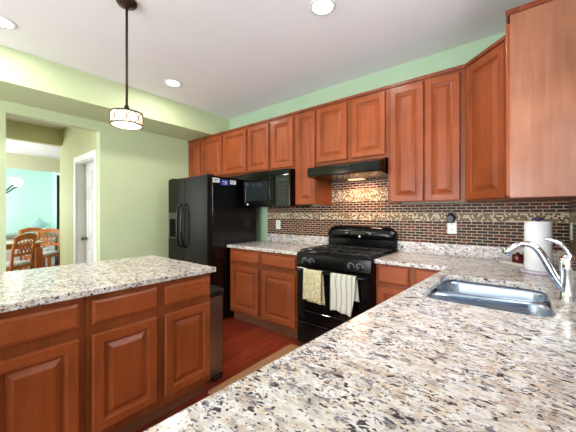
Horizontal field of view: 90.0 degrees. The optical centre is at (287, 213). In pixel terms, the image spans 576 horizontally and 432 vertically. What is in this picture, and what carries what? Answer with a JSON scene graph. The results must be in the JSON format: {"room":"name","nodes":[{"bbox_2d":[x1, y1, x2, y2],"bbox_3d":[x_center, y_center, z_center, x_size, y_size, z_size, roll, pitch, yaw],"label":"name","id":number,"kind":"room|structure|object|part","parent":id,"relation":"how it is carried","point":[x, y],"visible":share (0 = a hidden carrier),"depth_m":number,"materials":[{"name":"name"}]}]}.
{"room":"kitchen","nodes":[
{"label":"kitchen","id":0,"kind":"room"},
{"bbox_2d":[6,168,59,262],"bbox_3d":[-6.503,0.063,6.649,1.430,2.460,2.600,0,0,39],"label":"wall","id":1,"kind":"structure","parent":0,"point":[37,195],"depth_m":7.44,"materials":[{"name":"teal paint"}]},
{"bbox_2d":[6,153,59,172],"bbox_3d":[-5.773,-0.007,6.319,0.120,2.600,5.800,0,0,39],"label":"wall","id":2,"kind":"structure","parent":0,"point":[13,161],"depth_m":6.37,"materials":[{"name":"paint"}]},
{"bbox_2d":[57,175,59,229],"bbox_3d":[-5.458,-0.227,6.861,0.044,1.360,0.090,0,0,39],"label":"drape","id":3,"kind":"object","parent":2,"relation":"hanging from","point":[58,176],"visible":0.47,"depth_m":6.85,"materials":[{"name":"black fabric"}]},
{"bbox_2d":[6,139,59,158],"bbox_3d":[-4.814,-1.304,5.546,2.584,0.065,5.800,0,0,39],"label":"ceiling","id":4,"kind":"structure","parent":0,"point":[12,146],"depth_m":5.73,"materials":[{"name":"paint"}]},
{"bbox_2d":[6,177,22,192],"bbox_3d":[-5.222,-0.797,5.038,0.902,0.950,0.918,0,0,39],"label":"chandelier","id":5,"kind":"object","parent":4,"relation":"hanging from","point":[17,182],"visible":0.83,"depth_m":5.04,"materials":[{"name":"grey metal"}]},
{"bbox_3d":[-4.794,-0.562,5.047,0.160,0.120,0.160,0,0,39],"label":"lamp shade","id":6,"kind":"part","parent":5,"relation":"part of","materials":[{"name":"white glass"}]},
{"bbox_2d":[6,119,61,265],"bbox_3d":[-3.447,-0.037,5.088,0.120,2.660,4.800,0,0,39],"label":"wall","id":7,"kind":"structure","parent":0,"point":[15,130],"depth_m":4.49,"materials":[{"name":"paint"}]},
{"bbox_2d":[6,115,65,129],"bbox_3d":[-2.834,-1.397,4.593,1.696,0.060,4.800,0,0,39],"label":"ceiling","id":8,"kind":"structure","parent":0,"point":[12,118],"depth_m":4.33,"materials":[{"name":"paint"}]},
{"bbox_2d":[62,127,96,264],"bbox_3d":[-3.028,-0.037,4.256,1.576,2.660,0.140,0,0,39],"label":"wall","id":9,"kind":"structure","parent":0,"point":[75,142],"depth_m":4.44,"materials":[{"name":"paint"}]},
{"bbox_2d":[74,149,96,263],"bbox_3d":[-2.782,0.236,4.019,0.895,2.115,0.120,0,0,39],"label":"trim","id":10,"kind":"structure","parent":9,"relation":"attached to","point":[79,168],"depth_m":4.21,"materials":[{"name":"white paint"}]},
{"bbox_2d":[81,162,93,262],"bbox_3d":[-2.744,0.280,4.038,0.724,2.010,0.103,0,0,39],"label":"door","id":11,"kind":"structure","parent":9,"relation":"in","point":[89,168],"depth_m":4.14,"materials":[{"name":"white paint"}]},
{"bbox_2d":[0,100,188,271],"bbox_3d":[-3.377,-0.087,2.471,0.120,2.761,6.213,0,0,39],"label":"wall","id":12,"kind":"structure","parent":0,"point":[135,168],"depth_m":3.87,"materials":[{"name":"green paint"}]},
{"bbox_2d":[0,45,228,140],"bbox_3d":[-3.095,-1.312,2.244,0.604,0.311,6.213,0,0,39],"label":"soffit","id":13,"kind":"structure","parent":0,"point":[26,79],"depth_m":3.09,"materials":[{"name":"green paint"}]},
{"bbox_2d":[13,263,303,431],"bbox_3d":[-3.548,1.318,3.243,10.405,0.050,7.800,0,0,39],"label":"floor","id":14,"kind":"structure","parent":0,"point":[245,344],"depth_m":2.78,"materials":[{"name":"brown wood"}]},
{"bbox_2d":[6,233,36,271],"bbox_3d":[-4.632,0.814,4.821,0.521,0.961,0.470,0,0,-6],"label":"dining chair","id":15,"kind":"object","parent":14,"relation":"on","point":[11,265],"visible":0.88,"depth_m":4.81,"materials":[{"name":"brown wood"}]},
{"bbox_3d":[-4.419,0.842,4.638,0.107,0.905,0.042,0,0,-6],"label":"leg","id":16,"kind":"part","parent":15,"relation":"part of","materials":[{"name":"brown wood"}]},
{"bbox_3d":[-4.678,0.845,4.816,0.430,0.047,0.450,0,0,-6],"label":"seat","id":17,"kind":"part","parent":15,"relation":"part of","materials":[{"name":"white fabric"}]},
{"bbox_3d":[-4.675,0.892,4.816,0.425,0.053,0.450,0,0,-6],"label":"seat rail","id":18,"kind":"part","parent":15,"relation":"part of","materials":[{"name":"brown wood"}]},
{"bbox_3d":[-4.452,0.683,4.841,0.025,0.050,0.410,0,0,-6],"label":"rail","id":19,"kind":"part","parent":15,"relation":"part of","materials":[{"name":"brown wood"}]},
{"bbox_3d":[-4.398,0.410,4.847,0.049,0.153,0.470,0,0,-6],"label":"rail","id":20,"kind":"part","parent":15,"relation":"part of","materials":[{"name":"brown wood"}]},
{"bbox_3d":[-4.465,0.842,5.046,0.107,0.905,0.042,0,0,-6],"label":"leg","id":21,"kind":"part","parent":15,"relation":"part of","materials":[{"name":"brown wood"}]},
{"bbox_2d":[6,240,43,268],"bbox_3d":[-5.250,0.911,5.024,0.600,0.765,1.440,0,0,39],"label":"dining table","id":22,"kind":"object","parent":14,"relation":"on","point":[38,251],"visible":0.49,"depth_m":5.34,"materials":[{"name":"brown wood"}]},
{"bbox_3d":[-5.025,0.966,5.678,0.100,0.655,0.100,0,0,39],"label":"leg","id":23,"kind":"part","parent":22,"relation":"part of","materials":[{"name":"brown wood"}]},
{"bbox_3d":[-4.659,0.966,5.383,0.100,0.655,0.100,0,0,39],"label":"leg","id":24,"kind":"part","parent":22,"relation":"part of","materials":[{"name":"brown wood"}]},
{"bbox_2d":[6,232,54,267],"bbox_3d":[-6.697,0.893,6.767,0.740,0.800,1.780,0,0,39],"label":"window bench","id":25,"kind":"object","parent":14,"relation":"on","point":[9,236],"visible":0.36,"depth_m":7.03,"materials":[{"name":"white paint"}]},
{"bbox_2d":[6,232,54,238],"bbox_3d":[-6.697,0.543,6.767,0.740,0.100,1.780,0,0,39],"label":"cushion","id":26,"kind":"object","parent":25,"relation":"on","point":[8,235],"depth_m":7.04,"materials":[{"name":"white fabric"}]},
{"bbox_2d":[28,216,48,227],"bbox_3d":[-6.335,0.280,7.311,0.422,0.424,0.140,0,0,-45],"label":"throw pillow","id":27,"kind":"object","parent":25,"relation":"on","point":[38,222],"visible":0.84,"depth_m":7.27,"materials":[{"name":"fabric"}]},
{"bbox_2d":[19,228,48,269],"bbox_3d":[-5.835,0.814,6.625,0.521,0.961,0.470,0,0,39],"label":"dining chair","id":28,"kind":"object","parent":14,"relation":"on","point":[25,230],"visible":0.35,"depth_m":6.72,"materials":[{"name":"brown wood"}]},
{"bbox_3d":[-6.019,0.410,6.774,0.049,0.153,0.470,0,0,39],"label":"rail","id":29,"kind":"part","parent":28,"relation":"part of","materials":[{"name":"brown wood"}]},
{"bbox_2d":[24,228,59,269],"bbox_3d":[-5.222,0.814,6.162,0.470,0.961,0.521,0,0,-15],"label":"dining chair","id":30,"kind":"object","parent":14,"relation":"on","point":[46,254],"visible":0.66,"depth_m":6.33,"materials":[{"name":"brown wood"}]},
{"bbox_3d":[-5.211,0.892,6.121,0.450,0.053,0.425,0,0,-15],"label":"seat rail","id":31,"kind":"part","parent":30,"relation":"part of","materials":[{"name":"brown wood"}]},
{"bbox_3d":[-5.210,0.845,6.119,0.450,0.047,0.430,0,0,-15],"label":"seat","id":32,"kind":"part","parent":30,"relation":"part of","materials":[{"name":"white fabric"}]},
{"bbox_3d":[-5.270,0.683,6.338,0.410,0.050,0.025,0,0,-15],"label":"rail","id":33,"kind":"part","parent":30,"relation":"part of","materials":[{"name":"brown wood"}]},
{"bbox_3d":[-5.284,0.410,6.390,0.470,0.153,0.049,0,0,-15],"label":"rail","id":34,"kind":"part","parent":30,"relation":"part of","materials":[{"name":"brown wood"}]},
{"bbox_3d":[-5.074,0.842,6.401,0.042,0.905,0.107,0,0,-15],"label":"leg","id":35,"kind":"part","parent":30,"relation":"part of","materials":[{"name":"brown wood"}]},
{"bbox_2d":[0,297,84,431],"bbox_3d":[-1.500,0.853,1.337,0.621,0.880,0.780,0,0,39],"label":"base cabinet","id":36,"kind":"object","parent":14,"relation":"on","point":[42,347],"visible":0.78,"depth_m":1.32,"materials":[{"name":"brown wood"}]},
{"bbox_3d":[-1.144,0.509,1.302,0.020,0.124,0.333,0,0,39],"label":"drawer","id":37,"kind":"part","parent":36,"relation":"part of","materials":[{"name":"brown wood"}]},
{"bbox_3d":[-1.144,0.880,1.302,0.021,0.510,0.333,0,0,39],"label":"door","id":38,"kind":"part","parent":36,"relation":"part of","materials":[{"name":"brown wood"}]},
{"bbox_2d":[0,255,215,312],"bbox_3d":[-1.374,0.396,1.702,0.930,0.034,1.608,0,0,39],"label":"countertop","id":39,"kind":"structure","parent":36,"relation":"on","point":[19,289],"depth_m":1.70,"materials":[{"name":"stone"}]},
{"bbox_2d":[85,273,209,431],"bbox_3d":[-1.017,0.853,1.937,0.621,0.880,0.758,0,0,39],"label":"base cabinet","id":40,"kind":"object","parent":14,"relation":"on","point":[147,347],"visible":0.81,"depth_m":1.69,"materials":[{"name":"brown wood"}]},
{"bbox_3d":[-0.899,0.509,1.607,0.020,0.124,0.337,0,0,39],"label":"drawer","id":41,"kind":"part","parent":40,"relation":"part of","materials":[{"name":"brown wood"}]},
{"bbox_3d":[-0.898,0.880,1.606,0.021,0.510,0.337,0,0,39],"label":"door","id":42,"kind":"part","parent":40,"relation":"part of","materials":[{"name":"brown wood"}]},
{"bbox_3d":[-0.658,0.509,1.906,0.020,0.124,0.331,0,0,39],"label":"drawer","id":43,"kind":"part","parent":40,"relation":"part of","materials":[{"name":"brown wood"}]},
{"bbox_3d":[-0.657,0.880,1.905,0.021,0.510,0.331,0,0,39],"label":"door","id":44,"kind":"part","parent":40,"relation":"part of","materials":[{"name":"brown wood"}]},
{"bbox_2d":[169,174,255,317],"bbox_3d":[-1.038,0.416,3.859,0.862,1.755,0.873,0,0,39],"label":"refrigerator","id":45,"kind":"object","parent":14,"relation":"on","point":[207,213],"visible":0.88,"depth_m":3.52,"materials":[{"name":"black metal"}]},
{"bbox_3d":[-1.435,0.382,3.757,0.371,1.653,0.070,0,0,39],"label":"freezer door","id":46,"kind":"part","parent":45,"relation":"part of","materials":[{"name":"black metal"}]},
{"bbox_3d":[-1.372,0.153,3.623,0.026,0.563,0.085,0,0,39],"label":"handle","id":47,"kind":"part","parent":45,"relation":"part of","materials":[{"name":"black metal"}]},
{"bbox_3d":[-1.294,0.153,3.560,0.026,0.563,0.085,0,0,39],"label":"handle","id":48,"kind":"part","parent":45,"relation":"part of","materials":[{"name":"black metal"}]},
{"bbox_3d":[-1.098,0.382,3.486,0.483,1.653,0.070,0,0,39],"label":"fridge door","id":49,"kind":"part","parent":45,"relation":"part of","materials":[{"name":"black metal"}]},
{"bbox_2d":[206,284,223,382],"bbox_3d":[-0.685,0.945,2.342,0.385,0.697,0.190,0,0,39],"label":"trash can","id":50,"kind":"object","parent":14,"relation":"on","point":[216,292],"visible":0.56,"depth_m":2.25,"materials":[{"name":"silver metal"}]},
{"bbox_3d":[-0.698,0.622,2.353,0.350,0.052,0.190,0,0,39],"label":"lid","id":51,"kind":"part","parent":50,"relation":"part of","materials":[{"name":"black plastic"}]},
{"bbox_2d":[208,344,298,394],"bbox_3d":[-0.076,1.285,2.295,0.517,0.016,0.980,0,0,39],"label":"floor mat","id":52,"kind":"object","parent":14,"relation":"on","point":[290,347],"visible":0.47,"depth_m":2.39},
{"bbox_2d":[230,248,296,338],"bbox_3d":[-0.123,0.853,3.428,1.040,0.880,0.621,0,0,39],"label":"base cabinet","id":53,"kind":"object","parent":14,"relation":"on","point":[263,285],"visible":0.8,"depth_m":3.14,"materials":[{"name":"brown wood"}]},
{"bbox_3d":[-0.509,0.511,3.355,0.468,0.120,0.020,0,0,39],"label":"drawer","id":54,"kind":"part","parent":53,"relation":"part of","materials":[{"name":"brown wood"}]},
{"bbox_3d":[-0.510,0.889,3.354,0.468,0.528,0.021,0,0,39],"label":"door","id":55,"kind":"part","parent":53,"relation":"part of","materials":[{"name":"brown wood"}]},
{"bbox_2d":[227,233,328,254],"bbox_3d":[-0.129,0.342,3.428,1.078,0.142,0.647,0,0,39],"label":"countertop","id":56,"kind":"structure","parent":53,"relation":"on","point":[290,244],"depth_m":3.46,"materials":[{"name":"stone"}]},
{"bbox_3d":[-0.103,0.511,3.027,0.454,0.120,0.020,0,0,39],"label":"drawer","id":57,"kind":"part","parent":53,"relation":"part of","materials":[{"name":"brown wood"}]},
{"bbox_3d":[-0.103,0.889,3.027,0.454,0.528,0.021,0,0,39],"label":"door","id":58,"kind":"part","parent":53,"relation":"part of","materials":[{"name":"brown wood"}]},
{"bbox_2d":[296,225,396,343],"bbox_3d":[0.565,0.711,2.817,0.770,1.164,0.698,0,0,39],"label":"gas range","id":59,"kind":"object","parent":14,"relation":"on","point":[352,250],"visible":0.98,"depth_m":2.69,"materials":[{"name":"black metal"}]},
{"bbox_2d":[303,269,324,304],"bbox_3d":[0.236,0.672,2.641,0.219,0.306,0.045,0,0,39],"label":"dish towel","id":60,"kind":"object","parent":59,"relation":"hanging from","point":[313,280],"visible":1,"depth_m":2.62,"materials":[{"name":"beige fabric"}]},
{"bbox_3d":[0.392,1.145,2.602,0.750,0.207,0.040,0,0,39],"label":"storage drawer","id":61,"kind":"part","parent":59,"relation":"part of","materials":[{"name":"black metal"}]},
{"bbox_3d":[0.363,0.543,2.567,0.724,0.036,0.055,0,0,39],"label":"handle","id":62,"kind":"part","parent":59,"relation":"part of","materials":[{"name":"black metal"}]},
{"bbox_3d":[0.391,0.776,2.601,0.750,0.510,0.042,0,0,39],"label":"oven door","id":63,"kind":"part","parent":59,"relation":"part of","materials":[{"name":"black metal"}]},
{"bbox_3d":[0.391,0.452,2.601,0.762,0.127,0.042,0,0,39],"label":"control panel","id":64,"kind":"part","parent":59,"relation":"part of","materials":[{"name":"black metal"}]},
{"bbox_2d":[330,273,358,316],"bbox_3d":[0.476,0.689,2.445,0.259,0.339,0.049,0,0,39],"label":"dish towel","id":65,"kind":"object","parent":59,"relation":"hanging from","point":[343,288],"visible":1,"depth_m":2.43,"materials":[{"name":"white fabric"}]},
{"bbox_2d":[298,246,395,261],"bbox_3d":[0.578,0.388,2.833,0.770,0.025,0.615,0,0,39],"label":"cooktop","id":66,"kind":"object","parent":59,"relation":"in","point":[312,253],"depth_m":2.69,"materials":[{"name":"black metal"}]},
{"bbox_3d":[0.525,0.455,2.450,0.052,0.052,0.032,0,0,39],"label":"knob","id":67,"kind":"part","parent":59,"relation":"part of","materials":[{"name":"black plastic"}]},
{"bbox_2d":[376,263,438,305],"bbox_3d":[1.376,0.853,2.247,1.205,0.880,0.581,0,0,39],"label":"base cabinet","id":68,"kind":"object","parent":14,"relation":"on","point":[391,280],"visible":0.18,"depth_m":2.30,"materials":[{"name":"brown wood"}]},
{"bbox_3d":[0.843,0.878,2.316,0.248,0.550,0.021,0,0,39],"label":"door","id":69,"kind":"part","parent":68,"relation":"part of","materials":[{"name":"brown wood"}]},
{"bbox_3d":[0.844,0.499,2.317,0.248,0.144,0.020,0,0,39],"label":"drawer","id":70,"kind":"part","parent":68,"relation":"part of","materials":[{"name":"brown wood"}]},
{"bbox_3d":[1.056,0.499,2.146,0.208,0.144,0.020,0,0,39],"label":"drawer","id":71,"kind":"part","parent":68,"relation":"part of","materials":[{"name":"brown wood"}]},
{"bbox_3d":[0.509,0.853,0.822,0.806,0.880,2.620,0,0,39],"label":"base cabinet","id":72,"kind":"object","parent":14,"relation":"on","visible":0},
{"bbox_2d":[143,241,575,431],"bbox_3d":[0.539,0.342,1.192,1.224,0.142,3.292,0,0,39],"label":"countertop","id":73,"kind":"structure","parent":72,"relation":"on","point":[412,361],"depth_m":0.70,"materials":[{"name":"stone"}]},
{"bbox_2d":[426,280,553,316],"bbox_3d":[0.977,0.518,1.417,0.477,0.206,0.642,0,0,39],"label":"sink","id":74,"kind":"object","parent":73,"relation":"in","point":[515,300],"visible":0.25,"depth_m":1.50,"materials":[{"name":"silver metal"}]},
{"bbox_3d":[0.890,0.518,1.310,0.477,0.206,0.364,0,0,39],"label":"bowl","id":75,"kind":"part","parent":74,"relation":"part of","materials":[{"name":"silver metal"}]},
{"bbox_3d":[1.075,0.518,1.540,0.477,0.206,0.328,0,0,39],"label":"bowl","id":76,"kind":"part","parent":74,"relation":"part of","materials":[{"name":"silver metal"}]},
{"bbox_2d":[498,259,558,270],"bbox_3d":[1.720,0.367,2.067,0.160,0.022,0.380,0,0,-6],"label":"serving tray","id":77,"kind":"object","parent":73,"relation":"on","point":[506,261],"visible":0.4,"depth_m":2.12,"materials":[{"name":"ceramic"}]},
{"bbox_2d":[512,252,523,263],"bbox_3d":[1.711,0.330,2.144,0.074,0.083,0.074,0,0,39],"label":"ceramic pot","id":78,"kind":"object","parent":77,"relation":"on","point":[516,258],"visible":0.91,"depth_m":2.12,"materials":[{"name":"red ceramic"}]},
{"bbox_2d":[520,217,548,275],"bbox_3d":[1.593,0.201,1.834,0.178,0.354,0.178,0,0,39],"label":"paper towel holder","id":79,"kind":"object","parent":73,"relation":"on","point":[534,218],"visible":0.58,"depth_m":1.81,"materials":[{"name":"silver metal"}]},
{"bbox_2d":[524,221,552,271],"bbox_3d":[1.593,0.205,1.834,0.138,0.309,0.138,0,0,39],"label":"paper towel roll","id":80,"kind":"object","parent":79,"relation":"in","point":[536,232],"visible":0.8,"depth_m":1.79,"materials":[{"name":"white paper"}]},
{"bbox_2d":[502,238,575,302],"bbox_3d":[1.135,0.244,1.307,0.266,0.270,0.068,0,0,39],"label":"faucet","id":81,"kind":"object","parent":73,"relation":"on","point":[566,282],"visible":1,"depth_m":1.25,"materials":[{"name":"silver metal"}]},
{"bbox_3d":[1.144,0.236,1.300,0.183,0.216,0.034,0,0,39],"label":"spout","id":82,"kind":"part","parent":81,"relation":"part of","materials":[{"name":"silver metal"}]},
{"bbox_3d":[1.189,0.148,1.264,0.093,0.079,0.022,0,0,39],"label":"lever","id":83,"kind":"part","parent":81,"relation":"part of","materials":[{"name":"silver metal"}]},
{"bbox_2d":[0,0,534,118],"bbox_3d":[-1.615,-1.508,1.052,4.645,0.080,6.413,0,0,39],"label":"ceiling","id":84,"kind":"structure","parent":0,"point":[230,59],"depth_m":2.44,"materials":[{"name":"paint"}]},
{"bbox_2d":[0,15,16,29],"bbox_3d":[-2.196,-1.464,2.199,0.190,0.007,0.190,0,0,39],"label":"recessed light","id":85,"kind":"object","parent":84,"relation":"in","point":[5,23],"visible":1,"depth_m":2.22,"materials":[{"name":"white paint"}]},
{"bbox_2d":[109,0,142,129],"bbox_3d":[-1.118,-1.030,1.995,0.206,0.875,0.206,0,0,39],"label":"pendant lamp","id":86,"kind":"object","parent":84,"relation":"hanging from","point":[126,118],"visible":1,"depth_m":1.98,"materials":[{"name":"dark bronze"},{"name":"frosted glass"}]},
{"bbox_3d":[-1.118,-0.644,1.995,0.192,0.102,0.192,0,0,39],"label":"lamp shade","id":87,"kind":"part","parent":86,"relation":"part of","materials":[{"name":"white glass"}]},
{"bbox_3d":[-1.118,-1.085,1.995,0.016,0.676,0.016,0,0,39],"label":"rod","id":88,"kind":"part","parent":86,"relation":"part of","materials":[{"name":"brown metal"}]},
{"bbox_2d":[164,79,181,86],"bbox_3d":[-1.294,-1.464,3.240,0.190,0.007,0.190,0,0,39],"label":"recessed light","id":89,"kind":"object","parent":84,"relation":"in","point":[170,82],"visible":1,"depth_m":3.23,"materials":[{"name":"white paint"}]},
{"bbox_2d":[309,0,335,15],"bbox_3d":[0.246,-1.464,2.043,0.190,0.007,0.190,0,0,39],"label":"recessed light","id":90,"kind":"object","parent":84,"relation":"in","point":[317,7],"visible":1,"depth_m":2.05,"materials":[{"name":"white paint"}]},
{"bbox_2d":[229,32,505,240],"bbox_3d":[0.372,-0.087,3.518,4.645,2.761,0.120,0,0,39],"label":"wall","id":91,"kind":"structure","parent":0,"point":[460,55],"depth_m":3.05,"materials":[{"name":"green paint"}]},
{"bbox_2d":[188,138,201,176],"bbox_3d":[-1.353,-0.828,4.605,0.355,0.642,0.351,0,0,39],"label":"upper cabinet","id":92,"kind":"object","parent":91,"relation":"attached to","point":[194,145],"visible":0.32,"depth_m":4.46,"materials":[{"name":"brown wood"}]},
{"bbox_2d":[201,125,247,178],"bbox_3d":[-0.821,-0.828,4.176,1.013,0.642,0.351,0,0,39],"label":"upper cabinet","id":93,"kind":"object","parent":91,"relation":"attached to","point":[225,153],"visible":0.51,"depth_m":4.00,"materials":[{"name":"brown wood"}]},
{"bbox_3d":[-1.123,-0.817,4.208,0.477,0.564,0.021,0,0,39],"label":"door","id":94,"kind":"part","parent":93,"relation":"part of","materials":[{"name":"brown wood"}]},
{"bbox_3d":[-0.912,-1.134,4.063,1.013,0.028,0.042,0,0,39],"label":"moulding","id":95,"kind":"part","parent":93,"relation":"part of","materials":[{"name":"brown wood"}]},
{"bbox_3d":[-0.727,-0.817,3.889,0.473,0.564,0.021,0,0,39],"label":"door","id":96,"kind":"part","parent":93,"relation":"part of","materials":[{"name":"brown wood"}]},
{"bbox_2d":[247,112,294,172],"bbox_3d":[-0.125,-0.828,3.616,0.774,0.642,0.351,0,0,39],"label":"upper cabinet","id":97,"kind":"object","parent":91,"relation":"attached to","point":[271,142],"visible":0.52,"depth_m":3.44,"materials":[{"name":"brown wood"}]},
{"bbox_3d":[-0.372,-0.817,3.603,0.358,0.564,0.021,0,0,39],"label":"door","id":98,"kind":"part","parent":97,"relation":"part of","materials":[{"name":"brown wood"}]},
{"bbox_3d":[-0.216,-1.134,3.502,0.774,0.028,0.042,0,0,39],"label":"moulding","id":99,"kind":"part","parent":97,"relation":"part of","materials":[{"name":"brown wood"}]},
{"bbox_3d":[-0.070,-0.817,3.360,0.328,0.564,0.021,0,0,39],"label":"door","id":100,"kind":"part","parent":97,"relation":"part of","materials":[{"name":"brown wood"}]},
{"bbox_2d":[243,168,310,207],"bbox_3d":[-0.165,-0.290,3.563,0.757,0.423,0.480,0,0,39],"label":"microwave","id":101,"kind":"object","parent":91,"relation":"attached to","point":[272,188],"visible":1,"depth_m":3.36,"materials":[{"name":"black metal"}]},
{"bbox_3d":[-0.350,-0.262,3.494,0.555,0.354,0.024,0,0,39],"label":"door","id":102,"kind":"part","parent":101,"relation":"part of","materials":[{"name":"black glass"}]},
{"bbox_3d":[-0.190,-0.270,3.317,0.071,0.328,0.030,0,0,-32],"label":"handle","id":103,"kind":"part","parent":101,"relation":"part of","materials":[{"name":"black plastic"}]},
{"bbox_3d":[-0.053,-0.262,3.256,0.197,0.354,0.025,0,0,39],"label":"control panel","id":104,"kind":"part","parent":101,"relation":"part of","materials":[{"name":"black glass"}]},
{"bbox_2d":[276,220,280,228],"bbox_3d":[-0.131,0.148,3.831,0.076,0.120,0.009,0,0,39],"label":"wall outlet","id":105,"kind":"object","parent":91,"relation":"attached to","point":[278,222],"visible":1,"depth_m":3.82,"materials":[{"name":"white plastic"}]},
{"bbox_2d":[267,233,328,244],"bbox_3d":[0.102,0.325,3.644,0.988,0.108,0.021,0,0,39],"label":"backsplash","id":106,"kind":"structure","parent":91,"relation":"attached to","point":[287,238],"depth_m":3.61,"materials":[{"name":"stone"}]},
{"bbox_2d":[295,106,331,205],"bbox_3d":[0.289,-0.620,3.283,0.288,1.056,0.351,0,0,39],"label":"upper cabinet","id":107,"kind":"object","parent":91,"relation":"attached to","point":[308,191],"visible":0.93,"depth_m":3.15,"materials":[{"name":"brown wood"}]},
{"bbox_3d":[0.198,-1.134,3.169,0.288,0.028,0.042,0,0,39],"label":"moulding","id":108,"kind":"part","parent":107,"relation":"part of","materials":[{"name":"brown wood"}]},
{"bbox_3d":[0.191,-0.601,3.150,0.255,0.996,0.021,0,0,39],"label":"door","id":109,"kind":"part","parent":107,"relation":"part of","materials":[{"name":"brown wood"}]},
{"bbox_2d":[307,158,387,182],"bbox_3d":[0.643,-0.424,2.889,0.753,0.162,0.497,0,0,39],"label":"range hood","id":110,"kind":"object","parent":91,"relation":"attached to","point":[372,169],"visible":0.86,"depth_m":2.72,"materials":[{"name":"black metal"}]},
{"bbox_2d":[316,86,387,165],"bbox_3d":[0.699,-0.828,2.953,0.765,0.642,0.351,0,0,39],"label":"upper cabinet","id":111,"kind":"object","parent":91,"relation":"attached to","point":[352,128],"visible":0.7,"depth_m":2.78,"materials":[{"name":"brown wood"}]},
{"bbox_3d":[0.445,-0.817,2.945,0.352,0.564,0.021,0,0,39],"label":"door","id":112,"kind":"part","parent":111,"relation":"part of","materials":[{"name":"brown wood"}]},
{"bbox_3d":[0.608,-1.134,2.839,0.765,0.028,0.042,0,0,39],"label":"moulding","id":113,"kind":"part","parent":111,"relation":"part of","materials":[{"name":"brown wood"}]},
{"bbox_3d":[0.751,-0.817,2.699,0.326,0.564,0.021,0,0,39],"label":"door","id":114,"kind":"part","parent":111,"relation":"part of","materials":[{"name":"brown wood"}]},
{"bbox_2d":[268,179,575,255],"bbox_3d":[-0.146,-0.057,1.744,2.985,0.900,3.293,0,0,39],"label":"backsplash","id":115,"kind":"structure","parent":91,"relation":"attached to","point":[364,203],"depth_m":2.70,"materials":[{"name":"brown glass"}]},
{"bbox_2d":[388,64,470,203],"bbox_3d":[1.231,-0.620,2.524,0.600,1.056,0.351,0,0,39],"label":"upper cabinet","id":116,"kind":"object","parent":91,"relation":"attached to","point":[427,113],"visible":0.95,"depth_m":2.36,"materials":[{"name":"brown wood"}]},
{"bbox_3d":[1.020,-0.601,2.482,0.276,0.996,0.021,0,0,39],"label":"door","id":117,"kind":"part","parent":116,"relation":"part of","materials":[{"name":"brown wood"}]},
{"bbox_3d":[1.139,-1.134,2.411,0.600,0.028,0.042,0,0,39],"label":"moulding","id":118,"kind":"part","parent":116,"relation":"part of","materials":[{"name":"brown wood"}]},
{"bbox_3d":[1.235,-0.601,2.309,0.252,0.996,0.021,0,0,39],"label":"door","id":119,"kind":"part","parent":116,"relation":"part of","materials":[{"name":"brown wood"}]},
{"bbox_2d":[447,220,456,233],"bbox_3d":[1.455,0.121,2.553,0.076,0.120,0.009,0,0,39],"label":"wall outlet","id":120,"kind":"object","parent":91,"relation":"attached to","point":[451,227],"visible":0.92,"depth_m":2.55,"materials":[{"name":"white plastic"}]},
{"bbox_2d":[446,213,454,222],"bbox_3d":[1.434,0.039,2.539,0.062,0.090,0.041,0,0,39],"label":"air freshener","id":121,"kind":"object","parent":120,"relation":"attached to","point":[450,218],"visible":1,"depth_m":2.52,"materials":[{"name":"black plastic"}]},
{"bbox_2d":[398,241,565,264],"bbox_3d":[1.557,0.325,2.472,1.203,0.108,0.021,0,0,39],"label":"backsplash","id":122,"kind":"structure","parent":91,"relation":"attached to","point":[457,250],"depth_m":2.50,"materials":[{"name":"stone"}]},
{"bbox_2d":[465,35,575,202],"bbox_3d":[1.620,-0.620,2.044,0.611,1.056,0.611,0,0,39],"label":"upper cabinet","id":123,"kind":"object","parent":91,"relation":"attached to","point":[485,72],"visible":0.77,"depth_m":1.98,"materials":[{"name":"brown wood"}]},
{"bbox_3d":[1.397,-1.134,2.020,0.042,0.028,0.380,0,0,-6],"label":"moulding","id":124,"kind":"part","parent":123,"relation":"part of","materials":[{"name":"brown wood"}]},
{"bbox_3d":[1.378,-0.601,2.018,0.021,0.996,0.340,0,0,-6],"label":"door","id":125,"kind":"part","parent":123,"relation":"part of","materials":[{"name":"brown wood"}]},
{"bbox_2d":[570,222,571,239],"bbox_3d":[1.944,0.123,1.979,0.009,0.120,0.076,0,0,39],"label":"wall outlet","id":126,"kind":"object","parent":91,"relation":"attached to","point":[570,222],"visible":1,"depth_m":1.97,"materials":[{"name":"white plastic"}]},
{"bbox_3d":[0.147,-0.087,-0.367,0.120,2.761,6.213,0,0,39],"label":"wall","id":127,"kind":"structure","parent":0,"visible":0},
{"bbox_2d":[505,0,575,197],"bbox_3d":[1.469,-0.641,1.650,0.352,1.096,0.186,0,0,39],"label":"upper cabinet","id":128,"kind":"object","parent":127,"relation":"attached to","point":[540,34],"visible":1,"depth_m":1.60,"materials":[{"name":"brown wood"}]},
{"bbox_3d":[1.341,-0.607,1.753,0.021,1.009,0.161,0,0,39],"label":"door","id":129,"kind":"part","parent":128,"relation":"part of","materials":[{"name":"brown wood"}]},
{"bbox_3d":[1.469,-1.174,1.650,0.352,0.030,0.186,0,0,39],"label":"crown moulding","id":130,"kind":"part","parent":128,"relation":"part of","materials":[{"name":"brown wood"}]}
]}

